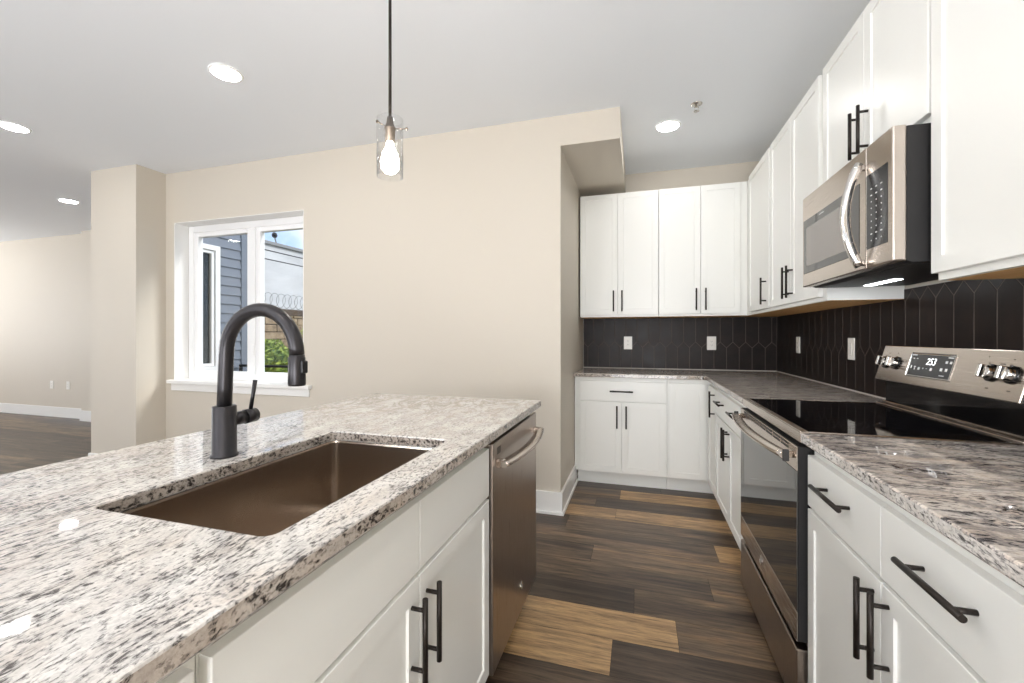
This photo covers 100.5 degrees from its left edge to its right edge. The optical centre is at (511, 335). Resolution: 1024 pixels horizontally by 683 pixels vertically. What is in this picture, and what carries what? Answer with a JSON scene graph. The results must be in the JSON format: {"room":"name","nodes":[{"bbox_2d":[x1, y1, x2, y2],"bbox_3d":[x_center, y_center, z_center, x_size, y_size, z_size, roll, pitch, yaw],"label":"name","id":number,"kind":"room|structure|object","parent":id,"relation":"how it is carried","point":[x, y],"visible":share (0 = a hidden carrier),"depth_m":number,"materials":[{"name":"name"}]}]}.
{"room":"kitchen","nodes":[
{"label":"kitchen","id":0,"kind":"room"},
{"bbox_2d":[0,230,90,410],"bbox_3d":[-7.210,-0.144,6.541,7.450,2.715,0.250,0,0,17],"label":"wall","id":1,"kind":"structure","parent":0,"point":[45,282],"depth_m":6.47,"materials":[{"name":"beige paint"}]},
{"bbox_2d":[0,403,90,421],"bbox_3d":[-7.305,1.139,6.483,7.300,0.150,0.114,0,0,17],"label":"baseboard","id":2,"kind":"structure","parent":1,"relation":"attached to","point":[77,413],"depth_m":6.45,"materials":[{"name":"white wood"}]},
{"bbox_2d":[50,381,53,388],"bbox_3d":[-6.945,0.734,6.431,0.075,0.120,0.009,0,0,17],"label":"wall outlet","id":3,"kind":"object","parent":1,"relation":"attached to","point":[51,382],"visible":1,"depth_m":6.42,"materials":[{"name":"white plastic"}]},
{"bbox_2d":[66,381,69,389],"bbox_3d":[-6.591,0.734,6.325,0.075,0.120,0.009,0,0,17],"label":"wall outlet","id":4,"kind":"object","parent":1,"relation":"attached to","point":[67,382],"visible":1,"depth_m":6.32,"materials":[{"name":"white plastic"}]},
{"bbox_2d":[91,164,165,453],"bbox_3d":[-3.526,-0.144,3.921,0.581,2.715,0.243,0,0,17],"label":"wall pillar","id":5,"kind":"structure","parent":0,"point":[128,203],"depth_m":3.81,"materials":[{"name":"beige paint"}]},
{"bbox_2d":[203,234,246,370],"bbox_3d":[-3.685,-1.052,4.974,0.140,5.130,1.255,0,0,17],"label":"wall","id":6,"kind":"structure","parent":0,"point":[233,249],"depth_m":5.38,"materials":[{"name":"grey"}]},
{"bbox_2d":[203,243,219,370],"bbox_3d":[-3.699,-0.329,4.806,0.090,1.510,0.805,0,0,17],"label":"window","id":7,"kind":"structure","parent":6,"relation":"in","point":[211,253],"depth_m":5.10,"materials":[{"name":"white plastic"}]},
{"bbox_2d":[166,115,582,491],"bbox_3d":[-1.624,-0.144,4.204,4.490,2.715,1.383,0,0,17],"label":"wall","id":8,"kind":"structure","parent":0,"point":[458,276],"depth_m":3.20,"materials":[{"name":"beige paint"}]},
{"bbox_2d":[166,210,311,396],"bbox_3d":[-2.369,-0.271,3.784,1.578,1.539,0.245,0,0,17],"label":"window","id":9,"kind":"structure","parent":8,"relation":"in","point":[199,380],"depth_m":3.86,"materials":[{"name":"white plastic"}]},
{"bbox_2d":[536,464,577,515],"bbox_3d":[-1.332,1.139,3.753,3.722,0.150,0.735,0,0,17],"label":"baseboard","id":10,"kind":"structure","parent":8,"relation":"attached to","point":[547,502],"depth_m":2.92,"materials":[{"name":"white"}]},
{"bbox_2d":[0,412,783,682],"bbox_3d":[-5.804,1.274,2.558,17.595,0.120,7.599,0,0,17],"label":"floor","id":11,"kind":"structure","parent":0,"point":[632,584],"depth_m":2.05,"materials":[{"name":"brown wood"}]},
{"bbox_2d":[157,656,194,682],"bbox_3d":[-0.715,0.771,0.213,0.643,0.883,0.720,0,0,17],"label":"base cabinet","id":12,"kind":"object","parent":11,"relation":"on","point":[185,673],"visible":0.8,"depth_m":0.46,"materials":[{"name":"white wood"}]},
{"bbox_2d":[195,448,488,682],"bbox_3d":[-0.478,0.771,1.010,0.643,0.883,0.939,0,0,17],"label":"base cabinet","id":13,"kind":"object","parent":11,"relation":"on","point":[407,601],"visible":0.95,"depth_m":0.85,"materials":[{"name":"white wood"}]},
{"bbox_2d":[0,393,540,682],"bbox_3d":[-0.626,0.315,0.980,0.886,0.030,2.362,0,0,17],"label":"countertop","id":14,"kind":"structure","parent":13,"relation":"on","point":[91,591],"depth_m":0.63,"materials":[{"name":"stone"}]},
{"bbox_2d":[209,303,307,458],"bbox_3d":[-0.606,0.110,1.060,0.278,0.379,0.119,0,0,17],"label":"faucet","id":15,"kind":"object","parent":14,"relation":"on","point":[225,417],"visible":1,"depth_m":1.04,"materials":[{"name":"grey metal"}]},
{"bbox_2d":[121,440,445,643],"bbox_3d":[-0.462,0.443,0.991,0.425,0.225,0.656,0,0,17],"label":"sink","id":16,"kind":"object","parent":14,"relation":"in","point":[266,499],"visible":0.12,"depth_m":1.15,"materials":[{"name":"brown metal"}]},
{"bbox_2d":[484,412,543,675],"bbox_3d":[-0.227,0.773,1.752,0.674,0.876,0.610,0,0,17],"label":"dishwasher","id":17,"kind":"object","parent":11,"relation":"on","point":[512,455],"visible":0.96,"depth_m":1.57,"materials":[{"name":"silver metal"}]},
{"bbox_2d":[575,377,666,488],"bbox_3d":[0.937,0.771,3.668,0.717,0.883,0.646,0,0,17],"label":"base cabinet","id":18,"kind":"object","parent":11,"relation":"on","point":[621,423],"visible":0.96,"depth_m":3.40,"materials":[{"name":"white wood"}]},
{"bbox_2d":[667,379,718,497],"bbox_3d":[1.674,0.771,3.279,0.913,0.883,0.972,0,0,17],"label":"base cabinet","id":19,"kind":"object","parent":11,"relation":"on","point":[691,409],"visible":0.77,"depth_m":3.25,"materials":[{"name":"white wood"}]},
{"bbox_2d":[573,367,884,403],"bbox_3d":[1.204,0.315,2.978,1.628,0.030,1.804,0,0,17],"label":"countertop","id":20,"kind":"structure","parent":19,"relation":"on","point":[739,385],"depth_m":2.81,"materials":[{"name":"stone"}]},
{"bbox_2d":[713,389,746,550],"bbox_3d":[1.532,0.771,2.377,0.666,0.883,0.834,0,0,17],"label":"base cabinet","id":21,"kind":"object","parent":11,"relation":"on","point":[728,434],"visible":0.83,"depth_m":2.43,"materials":[{"name":"white wood"}]},
{"bbox_2d":[732,346,1023,682],"bbox_3d":[1.271,0.628,1.612,0.723,1.171,0.766,0,0,17],"label":"range","id":22,"kind":"object","parent":11,"relation":"on","point":[933,393],"visible":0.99,"depth_m":1.48,"materials":[{"name":"silver metal"}]},
{"bbox_2d":[743,398,1023,445],"bbox_3d":[1.273,0.315,1.612,0.559,0.036,0.764,0,0,17],"label":"cooktop","id":23,"kind":"object","parent":22,"relation":"in","point":[787,418],"depth_m":1.49,"materials":[{"name":"black glass"}]},
{"bbox_2d":[808,452,1023,682],"bbox_3d":[1.071,0.771,0.827,0.666,0.883,0.834,0,0,17],"label":"base cabinet","id":24,"kind":"object","parent":11,"relation":"on","point":[892,598],"visible":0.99,"depth_m":0.87,"materials":[{"name":"white wood"}]},
{"bbox_2d":[801,433,1023,587],"bbox_3d":[1.077,0.315,0.815,0.639,0.030,0.857,0,0,17],"label":"countertop","id":25,"kind":"structure","parent":24,"relation":"on","point":[972,494],"depth_m":0.88,"materials":[{"name":"stone"}]},
{"bbox_2d":[0,0,869,241],"bbox_3d":[-5.273,-1.562,2.267,14.000,0.120,7.340,0,0,17],"label":"ceiling","id":26,"kind":"structure","parent":0,"point":[97,84],"depth_m":2.48,"materials":[{"name":"white paint"}]},
{"bbox_2d":[0,121,31,132],"bbox_3d":[-3.578,-1.495,3.062,0.172,0.012,0.172,0,0,17],"label":"recessed light","id":27,"kind":"object","parent":26,"relation":"in","point":[6,125],"visible":1,"depth_m":3.05,"materials":[{"name":"white plastic"}]},
{"bbox_2d":[58,199,79,203],"bbox_3d":[-4.928,-1.495,4.740,0.172,0.012,0.172,0,0,17],"label":"recessed light","id":28,"kind":"object","parent":26,"relation":"in","point":[62,200],"visible":1,"depth_m":4.72,"materials":[{"name":"white plastic"}]},
{"bbox_2d":[207,63,243,81],"bbox_3d":[-1.633,-1.495,2.433,0.172,0.012,0.172,0,0,17],"label":"recessed light","id":29,"kind":"object","parent":26,"relation":"in","point":[223,72],"visible":1,"depth_m":2.42,"materials":[{"name":"white plastic"}]},
{"bbox_2d":[211,66,240,81],"bbox_3d":[-1.633,-1.494,2.433,0.144,0.010,0.144,0,0,17],"label":"diffuser","id":30,"kind":"object","parent":29,"relation":"attached to","point":[226,73],"depth_m":2.42,"materials":[{"name":"white plastic"}]},
{"bbox_2d":[376,0,407,181],"bbox_3d":[-0.440,-1.038,1.537,0.123,0.926,0.124,0,0,17],"label":"pendant lamp","id":31,"kind":"object","parent":26,"relation":"hanging from","point":[389,159],"visible":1,"depth_m":1.53,"materials":[{"name":"black"}]},
{"bbox_2d":[376,116,407,143],"bbox_3d":[-0.437,-0.746,1.529,0.112,0.094,0.110,0,0,17],"label":"socket","id":32,"kind":"object","parent":31,"relation":"attached to","point":[389,128],"depth_m":1.53,"materials":[{"name":"silver metal"}]},
{"bbox_2d":[655,120,680,131],"bbox_3d":[1.116,-1.495,3.047,0.172,0.012,0.172,0,0,17],"label":"recessed light","id":33,"kind":"object","parent":26,"relation":"in","point":[669,125],"visible":1,"depth_m":3.03,"materials":[{"name":"white plastic"}]},
{"bbox_2d":[690,101,701,112],"bbox_3d":[1.194,-1.478,2.758,0.072,0.046,0.072,0,0,17],"label":"sprinkler","id":34,"kind":"object","parent":26,"relation":"attached to","point":[695,104],"visible":1,"depth_m":2.75,"materials":[{"name":"silver metal"}]},
{"bbox_2d":[561,107,625,196],"bbox_3d":[0.695,-1.398,3.436,0.393,0.207,1.233,0,0,17],"label":"soffit","id":35,"kind":"structure","parent":0,"point":[591,141],"depth_m":2.99,"materials":[{"name":"beige paint"}]},
{"bbox_2d":[583,161,776,370],"bbox_3d":[1.487,-0.144,3.917,1.638,2.715,0.159,0,0,17],"label":"wall","id":36,"kind":"structure","parent":0,"point":[742,343],"depth_m":3.82,"materials":[{"name":"black tile"}]},
{"bbox_2d":[580,190,657,318],"bbox_3d":[0.955,-0.698,3.805,0.655,1.069,0.373,0,0,17],"label":"upper cabinet","id":37,"kind":"object","parent":36,"relation":"attached to","point":[619,231],"visible":1,"depth_m":3.66,"materials":[{"name":"white wood"}]},
{"bbox_2d":[624,336,631,348],"bbox_3d":[1.077,0.064,3.955,0.075,0.120,0.009,0,0,17],"label":"wall outlet","id":38,"kind":"object","parent":36,"relation":"attached to","point":[627,339],"visible":1,"depth_m":3.95,"materials":[{"name":"white plastic"}]},
{"bbox_2d":[657,181,746,317],"bbox_3d":[1.592,-0.698,3.616,0.670,1.069,0.373,0,0,17],"label":"upper cabinet","id":39,"kind":"object","parent":36,"relation":"attached to","point":[702,230],"visible":0.99,"depth_m":3.47,"materials":[{"name":"white wood"}]},
{"bbox_2d":[707,336,715,349],"bbox_3d":[1.757,0.064,3.753,0.075,0.120,0.009,0,0,17],"label":"wall outlet","id":40,"kind":"object","parent":36,"relation":"attached to","point":[711,340],"visible":1,"depth_m":3.75,"materials":[{"name":"white plastic"}]},
{"bbox_2d":[710,339,713,346],"bbox_3d":[1.757,0.064,3.750,0.033,0.066,0.003,0,0,17],"label":"socket","id":41,"kind":"object","parent":40,"relation":"attached to","point":[711,340],"depth_m":3.75,"materials":[{"name":"white plastic"}]},
{"bbox_2d":[777,278,1023,399],"bbox_3d":[1.357,-0.144,0.357,0.158,2.715,7.058,0,0,17],"label":"wall","id":42,"kind":"structure","parent":0,"point":[984,313],"depth_m":1.92,"materials":[{"name":"black tile"}]},
{"bbox_2d":[742,148,820,316],"bbox_3d":[1.941,-0.698,3.194,0.352,1.069,0.979,0,0,17],"label":"upper cabinet","id":43,"kind":"object","parent":42,"relation":"attached to","point":[758,184],"visible":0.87,"depth_m":3.01,"materials":[{"name":"white wood"}]},
{"bbox_2d":[796,337,799,352],"bbox_3d":[2.095,0.066,3.123,0.009,0.120,0.075,0,0,17],"label":"wall outlet","id":44,"kind":"object","parent":42,"relation":"attached to","point":[797,338],"visible":1,"depth_m":3.11,"materials":[{"name":"white plastic"}]},
{"bbox_2d":[770,75,904,310],"bbox_3d":[1.683,-0.698,2.327,0.352,1.069,0.827,0,0,17],"label":"upper cabinet","id":45,"kind":"object","parent":42,"relation":"attached to","point":[796,153],"visible":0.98,"depth_m":2.30,"materials":[{"name":"white wood"}]},
{"bbox_2d":[848,338,854,359],"bbox_3d":[1.863,0.070,2.341,0.009,0.120,0.075,0,0,17],"label":"light switch","id":46,"kind":"object","parent":42,"relation":"attached to","point":[851,341],"visible":1,"depth_m":2.33,"materials":[{"name":"white plastic"}]},
{"bbox_2d":[823,0,930,182],"bbox_3d":[1.456,-0.932,1.565,0.352,0.601,0.759,0,0,17],"label":"upper cabinet","id":47,"kind":"object","parent":42,"relation":"attached to","point":[878,78],"visible":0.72,"depth_m":1.53,"materials":[{"name":"white wood"}]},
{"bbox_2d":[803,123,938,287],"bbox_3d":[1.399,-0.423,1.578,0.460,0.414,0.728,0,0,17],"label":"microwave","id":48,"kind":"object","parent":47,"relation":"attached to","point":[868,224],"visible":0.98,"depth_m":1.40,"materials":[{"name":"silver metal"}]},
{"bbox_2d":[931,0,1023,280],"bbox_3d":[1.228,-0.696,0.799,0.352,1.073,0.835,0,0,17],"label":"upper cabinet","id":49,"kind":"object","parent":42,"relation":"attached to","point":[977,46],"visible":1,"depth_m":1.08,"materials":[{"name":"white wood"}]},
{"label":"outside","id":50,"kind":"structure","parent":0,"visible":0},
{"bbox_3d":[-6.708,1.489,26.563,36.000,0.250,40.900,0,0,17],"label":"ground","id":51,"kind":"structure","parent":50,"visible":0},
{"bbox_2d":[239,364,287,370],"bbox_3d":[-1.913,0.861,4.951,3.210,1.005,0.032,0,0,17],"label":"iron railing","id":52,"kind":"object","parent":51,"relation":"on","point":[241,366],"visible":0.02,"depth_m":5.25,"materials":[{"name":"black metal"}]},
{"bbox_2d":[272,232,277,242],"bbox_3d":[-12.221,-1.854,22.058,0.261,6.535,3.773,0,0,-27],"label":"street lamp","id":53,"kind":"object","parent":51,"relation":"on","point":[274,235],"visible":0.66,"depth_m":20.54,"materials":[{"name":"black metal"}]},
{"bbox_2d":[265,338,286,364],"bbox_3d":[-5.687,0.708,9.944,1.224,1.322,1.235,0,0,17],"label":"shrub","id":54,"kind":"object","parent":51,"relation":"on","point":[270,343],"visible":0.09,"depth_m":9.86,"materials":[{"name":"green plant"}]},
{"bbox_2d":[265,346,288,372],"bbox_3d":[-4.383,0.784,8.035,1.522,1.174,1.532,0,0,17],"label":"shrub","id":55,"kind":"object","parent":51,"relation":"on","point":[281,355],"visible":0.17,"depth_m":7.75,"materials":[{"name":"green plant"}]},
{"bbox_2d":[265,315,302,356],"bbox_3d":[-6.017,0.376,11.816,0.330,2.075,10.022,0,0,17],"label":"stone wall","id":56,"kind":"structure","parent":51,"relation":"on","point":[273,331],"depth_m":11.05,"materials":[{"name":"beige stone"}]},
{"bbox_2d":[282,309,302,315],"bbox_3d":[-6.068,-0.629,11.715,0.410,0.155,9.800,0,0,17],"label":"coping","id":57,"kind":"object","parent":56,"relation":"on","point":[289,312],"visible":0.12,"depth_m":11.56,"materials":[{"name":"brown"}]},
{"bbox_2d":[265,292,302,310],"bbox_3d":[-6.120,-0.921,11.522,0.412,0.412,4.212,0,0,17],"label":"wire","id":58,"kind":"object","parent":57,"relation":"on","point":[267,292],"visible":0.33,"depth_m":11.48,"materials":[{"name":"silver metal"}]},
{"bbox_2d":[265,240,302,309],"bbox_3d":[-10.689,-0.997,19.349,6.180,4.820,15.200,0,0,17],"label":"building","id":59,"kind":"structure","parent":51,"relation":"on","point":[280,278],"depth_m":15.96,"materials":[{"name":"paint"}]},
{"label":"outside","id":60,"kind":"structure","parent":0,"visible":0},
{"bbox_2d":[265,249,302,258],"bbox_3d":[-6.351,-2.467,13.729,0.032,0.149,14.701,0,0,17],"label":"overhead cable","id":61,"kind":"object","parent":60,"point":[265,249],"visible":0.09,"depth_m":12.52,"materials":[{"name":"black metal"}]},
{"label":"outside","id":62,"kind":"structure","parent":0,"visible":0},
{"bbox_2d":[265,258,302,266],"bbox_3d":[-6.399,-2.227,13.743,0.032,0.149,14.701,0,0,17],"label":"overhead cable","id":63,"kind":"object","parent":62,"point":[265,258],"visible":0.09,"depth_m":12.56,"materials":[{"name":"black metal"}]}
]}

